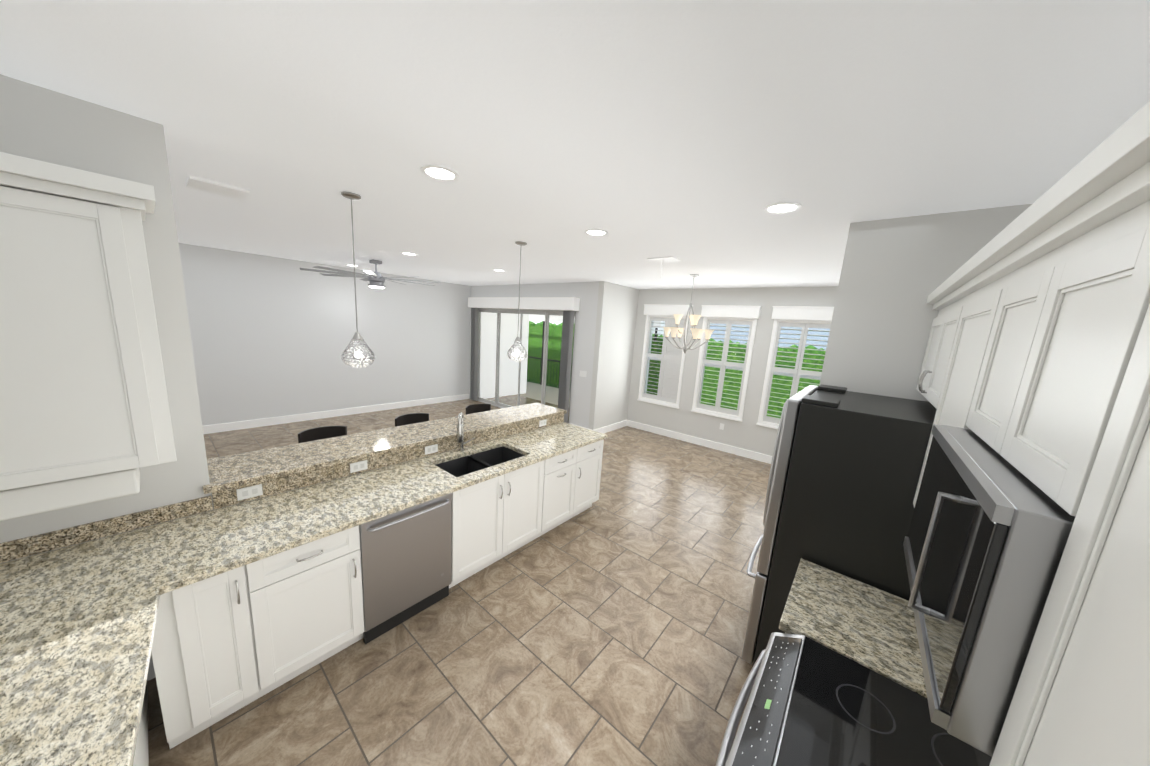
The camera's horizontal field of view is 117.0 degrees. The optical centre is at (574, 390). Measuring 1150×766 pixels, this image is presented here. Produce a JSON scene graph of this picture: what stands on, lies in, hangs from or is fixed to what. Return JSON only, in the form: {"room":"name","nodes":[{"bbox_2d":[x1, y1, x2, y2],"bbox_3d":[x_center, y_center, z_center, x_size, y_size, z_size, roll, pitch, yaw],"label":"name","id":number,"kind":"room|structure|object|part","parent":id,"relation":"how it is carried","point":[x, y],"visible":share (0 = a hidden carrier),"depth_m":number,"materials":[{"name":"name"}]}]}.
{"room":"kitchen","nodes":[
{"label":"kitchen","id":0,"kind":"room"},
{"bbox_2d":[0,74,559,680],"bbox_3d":[-1.931,0.116,2.231,0.130,2.920,5.487,12,13,39],"label":"wall","id":1,"kind":"structure","parent":0,"point":[39,123],"depth_m":1.70,"materials":[{"name":"grey paint"}]},
{"bbox_2d":[0,472,7,495],"bbox_3d":[-2.473,-0.181,1.125,0.318,1.170,0.581,12,13,39],"label":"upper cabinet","id":2,"kind":"object","parent":1,"relation":"attached to","point":[3,491],"depth_m":1.35,"materials":[{"name":"white wood"}]},
{"bbox_2d":[0,168,176,495],"bbox_3d":[-2.181,-0.225,1.472,0.318,1.170,0.573,12,13,39],"label":"upper cabinet","id":3,"kind":"object","parent":1,"relation":"attached to","point":[85,418],"depth_m":1.43,"materials":[{"name":"white wood"}]},
{"bbox_2d":[0,410,564,594],"bbox_3d":[-1.463,0.522,2.896,0.150,0.115,3.960,12,13,39],"label":"backsplash","id":4,"kind":"structure","parent":1,"relation":"attached to","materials":[{"name":"stone"}]},
{"bbox_2d":[179,243,470,425],"bbox_3d":[-5.277,-0.846,6.305,0.200,2.920,8.010,12,13,39],"label":"wall","id":5,"kind":"structure","parent":0,"point":[271,336],"depth_m":6.53,"materials":[{"name":"white paint"}]},
{"bbox_2d":[202,394,468,433],"bbox_3d":[-4.761,0.457,7.108,0.015,0.140,6.040,12,13,39],"label":"baseboard","id":6,"kind":"structure","parent":5,"relation":"attached to","point":[247,424],"depth_m":6.86,"materials":[{"name":"white wood"}]},
{"bbox_2d":[147,394,770,765],"bbox_3d":[-1.591,1.304,4.325,9.010,0.120,9.300,12,13,39],"label":"floor","id":7,"kind":"structure","parent":0,"point":[608,627],"depth_m":2.29,"materials":[{"name":"tile"}]},
{"bbox_2d":[0,403,607,765],"bbox_3d":[-0.977,0.954,2.555,2.180,1.280,3.980,12,13,39],"label":"base cabinet","id":8,"kind":"object","parent":7,"relation":"on","point":[218,614],"visible":1,"depth_m":1.88,"materials":[{"name":"white"}]},
{"bbox_2d":[359,490,452,644],"bbox_3d":[-1.109,1.184,2.393,0.115,0.866,0.596,12,13,39],"label":"dishwasher","id":9,"kind":"object","parent":8,"relation":"in","point":[406,553],"depth_m":2.35,"materials":[{"name":"grey metal"}]},
{"bbox_2d":[456,412,475,451],"bbox_3d":[-0.998,0.375,3.170,0.117,0.366,0.174,12,13,39],"label":"faucet","id":10,"kind":"object","parent":8,"relation":"on","point":[460,434],"depth_m":3.18,"materials":[{"name":"silver metal"}]},
{"bbox_2d":[429,446,531,506],"bbox_3d":[-0.815,0.726,3.112,0.410,0.199,0.770,12,13,39],"label":"sink","id":11,"kind":"object","parent":8,"relation":"in","point":[464,464],"depth_m":3.22,"materials":[{"name":"black metal"}]},
{"bbox_2d":[298,426,346,442],"bbox_3d":[-2.170,0.884,3.130,0.405,1.062,0.401,12,13,39],"label":"bar stool","id":12,"kind":"object","parent":7,"relation":"on","point":[317,433],"visible":0.12,"depth_m":3.17,"materials":[{"name":"black leather"}]},
{"bbox_2d":[395,413,428,426],"bbox_3d":[-1.664,0.808,3.732,0.405,1.062,0.401,12,13,39],"label":"bar stool","id":13,"kind":"object","parent":7,"relation":"on","point":[407,419],"visible":0.12,"depth_m":3.78,"materials":[{"name":"black"}]},
{"bbox_2d":[466,404,490,414],"bbox_3d":[-1.141,0.728,4.352,0.405,1.062,0.401,12,13,39],"label":"bar stool","id":14,"kind":"object","parent":7,"relation":"on","point":[473,408],"visible":0.15,"depth_m":4.41,"materials":[{"name":"black"}]},
{"bbox_2d":[742,384,936,667],"bbox_3d":[1.715,0.931,2.217,0.984,1.790,0.940,12,13,39],"label":"refrigerator","id":15,"kind":"object","parent":7,"relation":"on","point":[845,470],"visible":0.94,"depth_m":1.86,"materials":[{"name":"black metal"}]},
{"bbox_2d":[779,558,926,697],"bbox_3d":[0.277,1.571,0.361,0.723,1.013,3.805,12,13,39],"label":"countertop","id":16,"kind":"structure","parent":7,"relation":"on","point":[869,627],"depth_m":1.53,"materials":[{"name":"white stone"}]},
{"bbox_2d":[716,632,991,765],"bbox_3d":[0.829,1.512,1.080,0.753,0.904,0.774,12,13,39],"label":"range","id":17,"kind":"object","parent":7,"relation":"on","point":[810,702],"visible":0.96,"depth_m":1.13,"materials":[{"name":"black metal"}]},
{"bbox_2d":[470,281,598,427],"bbox_3d":[-1.144,-0.883,7.984,4.020,2.920,0.150,12,13,39],"label":"wall","id":18,"kind":"structure","parent":0,"point":[586,293],"depth_m":6.91,"materials":[{"name":"white paint"}]},
{"bbox_2d":[468,297,579,310],"bbox_3d":[-1.288,-1.911,7.762,3.460,0.239,0.169,12,13,39],"label":"valance","id":19,"kind":"object","parent":18,"relation":"attached to","point":[555,303],"visible":0.92,"depth_m":7.41,"materials":[{"name":"white"}]},
{"bbox_2d":[476,308,575,422],"bbox_3d":[-1.265,-0.641,8.123,3.300,2.380,0.120,12,13,39],"label":"sliding glass door","id":20,"kind":"structure","parent":18,"relation":"in","point":[547,314],"depth_m":8.19,"materials":[{"name":"clear glass"}]},
{"bbox_2d":[470,308,478,400],"bbox_3d":[-2.509,-0.881,8.923,0.322,2.316,0.086,12,13,39],"label":"door blinds","id":21,"kind":"object","parent":20,"relation":"attached to","point":[474,311],"depth_m":8.92,"materials":[{"name":"grey fabric"}]},
{"bbox_2d":[558,311,574,422],"bbox_3d":[-0.161,-0.437,7.003,0.290,2.204,0.086,12,13,39],"label":"door blinds","id":22,"kind":"object","parent":20,"relation":"attached to","point":[566,357],"depth_m":6.97,"materials":[{"name":"grey fabric"}]},
{"bbox_2d":[579,370,723,429],"bbox_3d":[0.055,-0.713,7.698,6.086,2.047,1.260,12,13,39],"label":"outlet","id":23,"kind":"object","parent":18,"relation":"attached to","point":[582,374],"visible":0.67,"depth_m":6.82,"materials":[{"name":"white plastic"}]},
{"bbox_2d":[0,0,1149,288],"bbox_3d":[-1.397,-1.680,3.780,9.010,0.120,9.300,12,13,39],"label":"ceiling","id":24,"kind":"structure","parent":0,"point":[694,136],"depth_m":1.39,"materials":[{"name":"white paint"}]},
{"bbox_2d":[186,175,249,199],"bbox_3d":[-2.596,-1.465,2.564,0.300,0.019,0.300,12,13,39],"label":"ceiling vent","id":25,"kind":"object","parent":24,"relation":"in","point":[197,183],"depth_m":2.53,"materials":[{"name":"white metal"}]},
{"bbox_2d":[341,191,374,367],"bbox_3d":[-1.651,-0.788,2.651,0.226,1.258,0.225,12,13,39],"label":"pendant light","id":26,"kind":"object","parent":24,"relation":"hanging from","point":[350,348],"visible":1,"depth_m":2.68,"materials":[{"name":"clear glass"}]},
{"bbox_3d":[-1.643,-0.902,2.630,0.124,1.026,0.124,12,13,39],"label":"stem","id":27,"kind":"part","parent":26,"relation":"part of","materials":[{"name":"grey metal"}]},
{"bbox_3d":[-1.684,-0.277,2.744,0.053,0.056,0.056,12,13,39],"label":"bulb","id":28,"kind":"part","parent":26,"relation":"part of","materials":[{"name":"white glass"}]},
{"bbox_2d":[300,259,440,288],"bbox_3d":[-3.191,-1.867,5.698,1.947,0.430,1.926,12,13,39],"label":"ceiling fan","id":29,"kind":"object","parent":24,"relation":"hanging from","point":[375,279],"visible":1,"depth_m":5.61,"materials":[{"name":"silver metal"}]},
{"bbox_3d":[-3.198,-1.877,5.683,0.480,0.404,0.474,12,13,39],"label":"motor","id":30,"kind":"part","parent":29,"relation":"part of","materials":[{"name":"silver metal"}]},
{"bbox_2d":[401,252,417,255],"bbox_3d":[-2.262,-1.860,4.814,0.210,0.008,0.210,12,13,39],"label":"recessed light","id":31,"kind":"object","parent":24,"relation":"in","point":[409,253],"visible":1,"depth_m":4.81,"materials":[{"name":"white plastic"}]},
{"bbox_2d":[420,165,458,180],"bbox_3d":[-0.784,-1.259,2.051,0.210,0.008,0.210,12,13,39],"label":"recessed light","id":32,"kind":"object","parent":24,"relation":"in","point":[438,172],"visible":1,"depth_m":2.04,"materials":[{"name":"white plastic"}]},
{"bbox_2d":[507,241,526,361],"bbox_3d":[-0.608,-0.935,3.829,0.226,1.258,0.225,12,13,39],"label":"pendant light","id":33,"kind":"object","parent":24,"relation":"hanging from","point":[522,352],"visible":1,"depth_m":3.85,"materials":[{"name":"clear glass"}]},
{"bbox_3d":[-0.600,-1.049,3.808,0.124,1.026,0.124,12,13,39],"label":"stem","id":34,"kind":"part","parent":33,"relation":"part of","materials":[{"name":"grey metal"}]},
{"bbox_2d":[585,229,607,235],"bbox_3d":[0.188,-1.390,3.114,0.210,0.008,0.210,12,13,39],"label":"recessed light","id":35,"kind":"object","parent":24,"relation":"in","point":[596,232],"visible":0.94,"depth_m":3.11,"materials":[{"name":"white plastic"}]},
{"bbox_2d":[647,256,679,278],"bbox_3d":[1.011,-1.406,4.088,0.320,0.220,0.200,12,13,39],"label":"ceiling vent","id":36,"kind":"object","parent":24,"relation":"in","point":[659,259],"depth_m":4.05,"materials":[{"name":"white metal"}]},
{"bbox_2d":[663,274,713,352],"bbox_3d":[1.656,-1.089,5.108,0.718,1.124,0.712,12,13,39],"label":"chandelier","id":37,"kind":"object","parent":24,"relation":"hanging from","point":[696,333],"visible":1,"depth_m":5.09,"materials":[{"name":"grey metal"}]},
{"bbox_2d":[764,202,801,213],"bbox_3d":[1.319,-1.158,2.245,0.210,0.008,0.210,12,13,39],"label":"recessed light","id":38,"kind":"object","parent":24,"relation":"in","point":[781,207],"visible":0.98,"depth_m":2.24,"materials":[{"name":"white"}]},
{"bbox_2d":[588,281,638,429],"bbox_3d":[0.789,-0.597,7.109,0.120,2.920,1.240,12,13,39],"label":"wall","id":39,"kind":"structure","parent":0,"point":[617,305],"depth_m":6.93,"materials":[{"name":"grey paint"}]},
{"bbox_2d":[593,420,626,433],"bbox_3d":[0.733,0.781,7.295,0.015,0.140,1.215,12,13,39],"label":"baseboard","id":40,"kind":"structure","parent":39,"relation":"attached to","point":[605,429],"depth_m":7.32,"materials":[{"name":"white wood"}]},
{"bbox_2d":[627,286,837,455],"bbox_3d":[3.036,-0.285,6.203,4.790,2.920,0.200,12,13,39],"label":"wall","id":41,"kind":"structure","parent":0,"point":[747,433],"depth_m":6.40,"materials":[{"name":"grey paint"}]},
{"bbox_2d":[637,315,689,408],"bbox_3d":[1.814,-0.597,7.164,0.934,1.788,0.239,12,13,39],"label":"window","id":42,"kind":"structure","parent":41,"relation":"in","point":[659,402],"depth_m":7.25,"materials":[{"name":"white wood"}]},
{"bbox_2d":[642,317,684,402],"bbox_3d":[1.781,-0.613,7.120,0.776,1.661,0.081,12,13,39],"label":"window shutters","id":43,"kind":"object","parent":42,"relation":"attached to","point":[670,356],"visible":0.94,"depth_m":7.07,"materials":[{"name":"white wood"}]},
{"bbox_2d":[644,304,692,315],"bbox_3d":[1.796,-1.564,6.889,0.990,0.204,0.094,12,13,39],"label":"window valance","id":44,"kind":"object","parent":41,"relation":"attached to","point":[660,309],"visible":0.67,"depth_m":6.86,"materials":[{"name":"white wood"}]},
{"bbox_2d":[627,420,772,463],"bbox_3d":[2.518,1.013,6.661,3.610,0.140,0.018,12,13,39],"label":"baseboard","id":45,"kind":"structure","parent":41,"relation":"attached to","point":[753,455],"depth_m":6.70,"materials":[{"name":"white wood"}]},
{"bbox_2d":[691,317,756,421],"bbox_3d":[2.715,-0.405,6.431,0.929,1.788,0.239,12,13,39],"label":"window","id":46,"kind":"structure","parent":41,"relation":"in","point":[720,414],"depth_m":6.39,"materials":[{"name":"white wood"}]},
{"bbox_2d":[696,319,752,415],"bbox_3d":[2.682,-0.421,6.386,0.771,1.661,0.081,12,13,39],"label":"window shutters","id":47,"kind":"object","parent":46,"relation":"attached to","point":[723,363],"visible":0.98,"depth_m":6.36,"materials":[{"name":"white wood"}]},
{"bbox_2d":[701,305,761,318],"bbox_3d":[2.697,-1.371,6.155,0.985,0.204,0.094,12,13,39],"label":"window valance","id":48,"kind":"object","parent":41,"relation":"attached to","point":[732,311],"visible":0.94,"depth_m":6.10,"materials":[{"name":"white wood"}]},
{"bbox_2d":[756,319,830,428],"bbox_3d":[3.597,-0.216,5.713,0.914,1.788,0.239,12,13,39],"label":"window","id":49,"kind":"structure","parent":41,"relation":"in","point":[760,422],"depth_m":5.86,"materials":[{"name":"white wood"}]},
{"bbox_2d":[763,322,830,423],"bbox_3d":[3.564,-0.232,5.668,0.756,1.661,0.081,12,13,39],"label":"window shutters","id":50,"kind":"object","parent":49,"relation":"attached to","point":[797,371],"visible":0.75,"depth_m":5.65,"materials":[{"name":"white wood"}]},
{"bbox_2d":[771,306,833,320],"bbox_3d":[3.579,-1.183,5.437,0.970,0.204,0.094,12,13,39],"label":"window valance","id":51,"kind":"object","parent":41,"relation":"attached to","point":[811,313],"visible":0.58,"depth_m":5.44,"materials":[{"name":"white wood"}]},
{"bbox_2d":[819,204,1031,401],"bbox_3d":[2.170,0.335,2.493,0.830,2.920,0.120,12,13,39],"label":"wall","id":52,"kind":"structure","parent":0,"point":[896,272],"depth_m":2.34,"materials":[{"name":"grey paint"}]},
{"bbox_2d":[916,289,960,404],"bbox_3d":[2.068,-0.180,1.792,0.339,0.510,0.970,12,13,39],"label":"upper cabinet","id":53,"kind":"object","parent":52,"relation":"attached to","point":[942,325],"depth_m":1.87,"materials":[{"name":"white wood"}]},
{"bbox_2d":[913,265,1000,507],"bbox_3d":[1.553,0.117,1.238,0.339,0.960,0.591,12,13,39],"label":"upper cabinet","id":54,"kind":"object","parent":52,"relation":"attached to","point":[973,307],"depth_m":1.37,"materials":[{"name":"white wood"}]},
{"bbox_2d":[957,241,1040,440],"bbox_3d":[1.234,-0.069,0.798,0.339,0.478,0.452,12,13,39],"label":"upper cabinet","id":55,"kind":"object","parent":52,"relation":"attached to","point":[1013,281],"depth_m":1.01,"materials":[{"name":"white wood"}]},
{"bbox_2d":[984,169,1149,506],"bbox_3d":[1.020,-0.037,0.543,0.339,0.478,0.448,12,13,39],"label":"upper cabinet","id":56,"kind":"object","parent":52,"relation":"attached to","point":[1035,369],"depth_m":0.64,"materials":[{"name":"white wood"}]},
{"bbox_2d":[903,424,1075,756],"bbox_3d":[1.060,0.392,0.785,0.439,0.438,0.775,12,13,39],"label":"microwave","id":57,"kind":"object","parent":56,"relation":"attached to","point":[985,540],"visible":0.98,"depth_m":0.62,"materials":[{"name":"silver metal"}]},
{"bbox_3d":[0.925,0.362,0.895,0.015,0.370,0.765,12,13,39],"label":"glass","id":58,"kind":"part","parent":57,"relation":"part of","materials":[{"name":"black glass"}]},
{"bbox_3d":[0.912,0.361,0.906,0.052,0.434,0.765,12,13,39],"label":"trim","id":59,"kind":"part","parent":57,"relation":"part of","materials":[{"name":"silver metal"}]},
{"bbox_2d":[989,245,1149,765],"bbox_3d":[0.649,0.254,0.163,0.339,0.960,0.662,12,13,39],"label":"upper cabinet","id":60,"kind":"object","parent":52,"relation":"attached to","point":[1081,697],"depth_m":0.46,"materials":[{"name":"white wood"}]},
{"label":"outside","id":61,"kind":"structure","parent":0,"visible":0},
{"bbox_2d":[480,312,829,417],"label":"windows","id":62,"kind":"structure","parent":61,"point":[528,367],"depth_m":9.74,"materials":[{"name":"clear glass"}]}
]}

